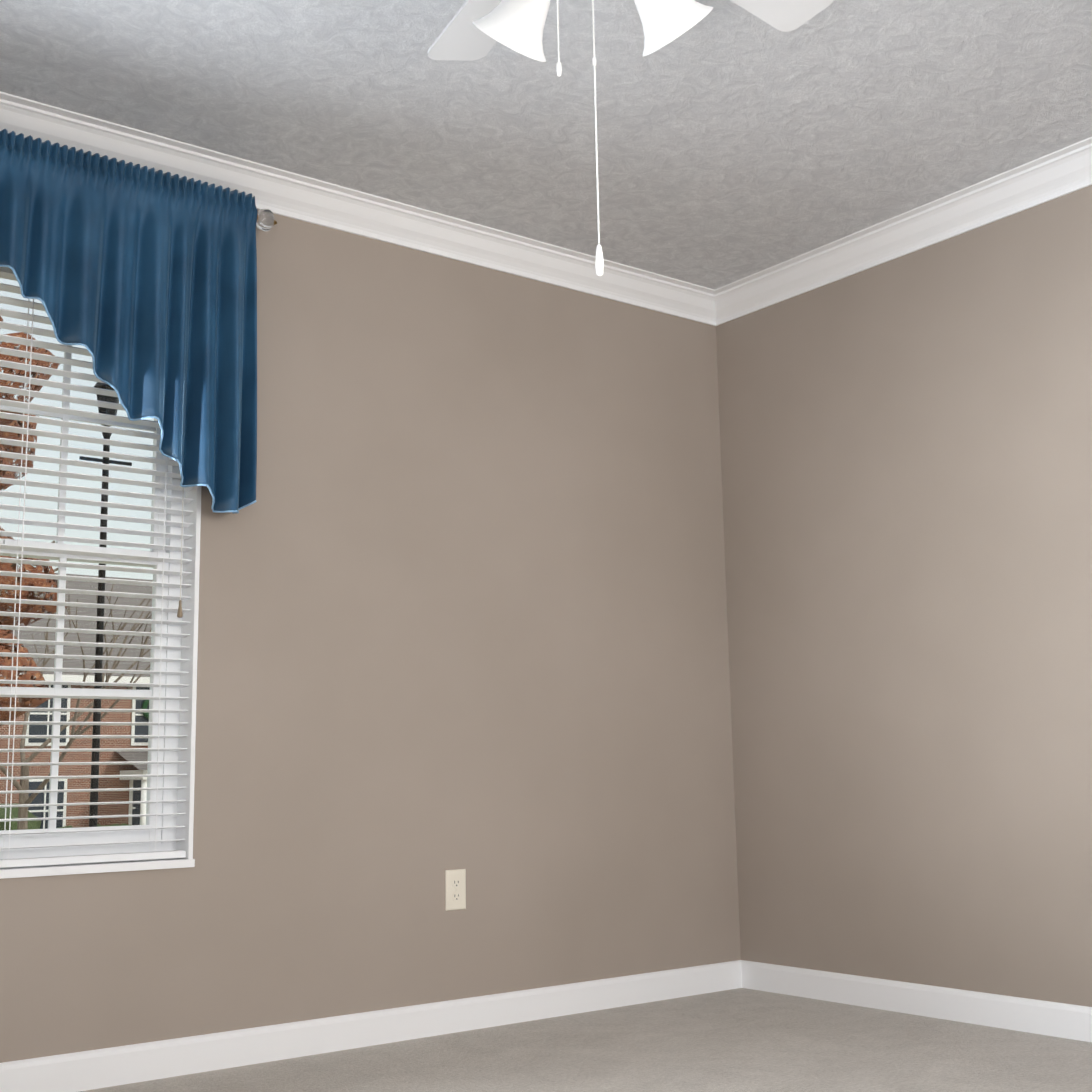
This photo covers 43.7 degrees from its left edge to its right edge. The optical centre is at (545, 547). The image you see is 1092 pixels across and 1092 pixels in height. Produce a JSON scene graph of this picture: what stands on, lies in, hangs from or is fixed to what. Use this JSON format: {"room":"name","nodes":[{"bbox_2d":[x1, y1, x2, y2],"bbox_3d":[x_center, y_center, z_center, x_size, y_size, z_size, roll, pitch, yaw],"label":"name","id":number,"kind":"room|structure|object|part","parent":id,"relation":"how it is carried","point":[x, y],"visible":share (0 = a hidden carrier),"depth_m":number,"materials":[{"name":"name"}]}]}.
{"room":"empty bedroom","nodes":[
{"label":"empty bedroom","id":0,"kind":"room"},
{"bbox_2d":[0,209,740,1062],"bbox_3d":[-1.086,0.128,3.632,4.254,2.440,0.160,6,-12,-37],"label":"wall","id":1,"kind":"structure","parent":0,"point":[462,585],"depth_m":4.10,"materials":[{"name":"paint"}]},
{"bbox_2d":[0,267,184,858],"bbox_3d":[-1.726,-0.038,3.206,1.803,1.592,0.071,6,-12,-37],"label":"window unit","id":2,"kind":"structure","parent":1,"relation":"in","point":[81,837],"depth_m":3.59,"materials":[{"name":"white plastic"}]},
{"bbox_2d":[0,270,193,867],"bbox_3d":[-1.675,-0.051,3.142,1.799,1.586,0.063,6,-12,-37],"label":"window blinds","id":3,"kind":"object","parent":2,"relation":"attached to","point":[179,611],"visible":0.73,"depth_m":3.50,"materials":[{"name":"white plastic"}]},
{"bbox_2d":[0,486,201,878],"bbox_3d":[-1.699,-0.040,3.172,1.827,1.624,0.167,6,-12,-37],"label":"window trim","id":4,"kind":"structure","parent":1,"relation":"attached to","point":[187,781],"depth_m":3.60,"materials":[{"name":"white wood"}]},
{"bbox_2d":[0,129,276,513],"bbox_3d":[-1.601,-0.618,3.150,2.150,0.928,0.171,6,-12,-37],"label":"valance","id":5,"kind":"object","parent":1,"relation":"attached to","point":[138,282],"visible":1,"depth_m":3.59,"materials":[{"name":"blue fabric"}]},
{"bbox_3d":[-1.635,-1.001,3.247,2.150,0.060,0.084,6,-12,-37],"label":"rod","id":6,"kind":"part","parent":5,"relation":"part of","materials":[{"name":"silver metal"}]},
{"bbox_2d":[0,91,719,322],"bbox_3d":[-1.024,-1.050,3.721,4.020,0.088,0.106,6,-12,-37],"label":"crown molding","id":7,"kind":"structure","parent":1,"relation":"attached to","point":[282,192],"depth_m":4.10,"materials":[{"name":"white wood"}]},
{"bbox_2d":[0,960,743,1091],"bbox_3d":[-1.009,1.276,3.376,4.200,0.089,0.014,6,-12,-37],"label":"baseboard","id":8,"kind":"structure","parent":1,"relation":"attached to","point":[105,1067],"depth_m":3.71,"materials":[{"name":"white wood"}]},
{"bbox_2d":[445,869,465,910],"bbox_3d":[-0.265,1.007,4.010,0.070,0.115,0.007,6,-12,-37],"label":"outlet","id":9,"kind":"object","parent":1,"relation":"attached to","point":[452,890],"visible":1,"depth_m":4.01,"materials":[{"name":"white plastic"}]},
{"bbox_2d":[0,0,1091,289],"bbox_3d":[0.479,-1.496,1.808,4.574,0.120,5.367,6,-12,-37],"label":"ceiling","id":10,"kind":"structure","parent":0,"point":[736,142],"depth_m":3.52,"materials":[{"name":"white paint"}]},
{"bbox_2d":[428,0,832,275],"bbox_3d":[0.097,-0.886,2.388,1.258,0.883,1.284,6,-12,-37],"label":"ceiling fan","id":11,"kind":"object","parent":10,"relation":"hanging from","point":[474,30],"visible":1,"depth_m":2.49,"materials":[{"name":"white"}]},
{"bbox_3d":[0.055,-0.809,2.328,0.076,0.713,0.030,6,-12,-37],"label":"pull cord","id":12,"kind":"part","parent":11,"relation":"part of","materials":[{"name":"white plastic"}]},
{"bbox_2d":[80,988,1091,1091],"bbox_3d":[0.525,1.030,1.394,4.574,0.120,5.367,6,-12,-37],"label":"floor","id":13,"kind":"structure","parent":0,"point":[741,1040],"depth_m":3.53,"materials":[{"name":"carpet"}]},
{"bbox_2d":[716,185,1091,1006],"bbox_3d":[2.251,-0.046,2.935,0.160,2.440,5.367,6,-12,-37],"label":"wall","id":14,"kind":"structure","parent":0,"point":[906,463],"depth_m":4.20,"materials":[{"name":"paint"}]},
{"bbox_2d":[705,137,1091,325],"bbox_3d":[2.124,-1.218,3.044,0.106,0.088,5.047,6,-12,-37],"label":"crown molding","id":15,"kind":"structure","parent":14,"relation":"attached to","point":[946,217],"depth_m":4.29,"materials":[{"name":"white wood"}]},
{"bbox_2d":[740,960,1091,1041],"bbox_3d":[2.203,1.106,2.692,0.014,0.089,5.047,6,-12,-37],"label":"baseboard","id":16,"kind":"structure","parent":14,"relation":"attached to","point":[1055,1019],"depth_m":4.05,"materials":[{"name":"white wood"}]},
{"label":"outside","id":17,"kind":"structure","parent":0,"visible":0},
{"bbox_3d":[-52.816,20.185,98.223,280.000,0.300,216.073,6,-12,-37],"label":"lawn","id":18,"kind":"structure","parent":17,"visible":0},
{"bbox_2d":[0,541,57,598],"bbox_3d":[-13.515,1.657,21.307,11.838,10.207,12.019,6,-12,-37],"label":"trunk","id":19,"kind":"object","parent":18,"relation":"on","point":[13,564],"depth_m":24.73,"materials":[{"name":"plant"}]},
{"bbox_2d":[0,316,67,726],"bbox_3d":[-13.226,-0.203,21.704,9.867,7.444,10.094,6,-12,-37],"label":"tree","id":20,"kind":"object","parent":19,"relation":"attached to","point":[29,608],"depth_m":22.21,"materials":[{"name":"plant"}]},
{"bbox_2d":[0,803,128,830],"bbox_3d":[-12.597,8.571,42.028,26.593,3.719,4.159,7,-12,-41],"label":"bush","id":21,"kind":"object","parent":18,"relation":"on","point":[14,815],"depth_m":38.80,"materials":[{"name":"plant"}]},
{"bbox_2d":[0,684,147,827],"bbox_3d":[-14.400,6.178,49.405,13.500,10.180,13.000,6,-12,-37],"label":"brick building","id":22,"kind":"structure","parent":18,"relation":"on","point":[85,782],"depth_m":43.38,"materials":[{"name":"brick"}]},
{"bbox_2d":[0,673,149,828],"bbox_3d":[-10.981,5.415,45.030,14.400,9.450,2.250,6,-12,-37],"label":"trim","id":23,"kind":"structure","parent":22,"relation":"attached to","point":[47,677],"depth_m":42.91,"materials":[{"name":"white wood"}]},
{"bbox_2d":[0,570,152,769],"bbox_3d":[-14.506,4.558,49.771,14.400,7.100,13.650,6,-12,-37],"label":"house roof","id":24,"kind":"structure","parent":22,"relation":"on","point":[85,637],"depth_m":45.89,"materials":[{"name":"grey"}]},
{"bbox_2d":[141,700,148,719],"bbox_3d":[-12.897,5.280,44.767,0.794,0.796,0.180,6,-12,-37],"label":"wreath","id":25,"kind":"object","parent":22,"relation":"attached to","point":[144,704],"depth_m":44.54,"materials":[{"name":"green plant"}]},
{"bbox_2d":[0,578,151,829],"bbox_3d":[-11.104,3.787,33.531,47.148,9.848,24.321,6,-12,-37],"label":"bare tree","id":26,"kind":"object","parent":18,"relation":"on","point":[22,811],"depth_m":37.28,"materials":[{"name":"brown plant"}]},
{"bbox_2d":[79,382,131,826],"bbox_3d":[-8.339,1.851,25.434,1.000,10.750,0.502,6,-12,-37],"label":"street lamp post","id":27,"kind":"object","parent":18,"relation":"on","point":[95,785],"depth_m":25.49,"materials":[{"name":"black metal"}]},
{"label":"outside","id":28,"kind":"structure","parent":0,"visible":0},
{"bbox_2d":[28,684,149,828],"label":"windows","id":29,"kind":"structure","parent":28,"point":[35,730],"depth_m":42.68,"materials":[{"name":"grey glass"}]}
]}

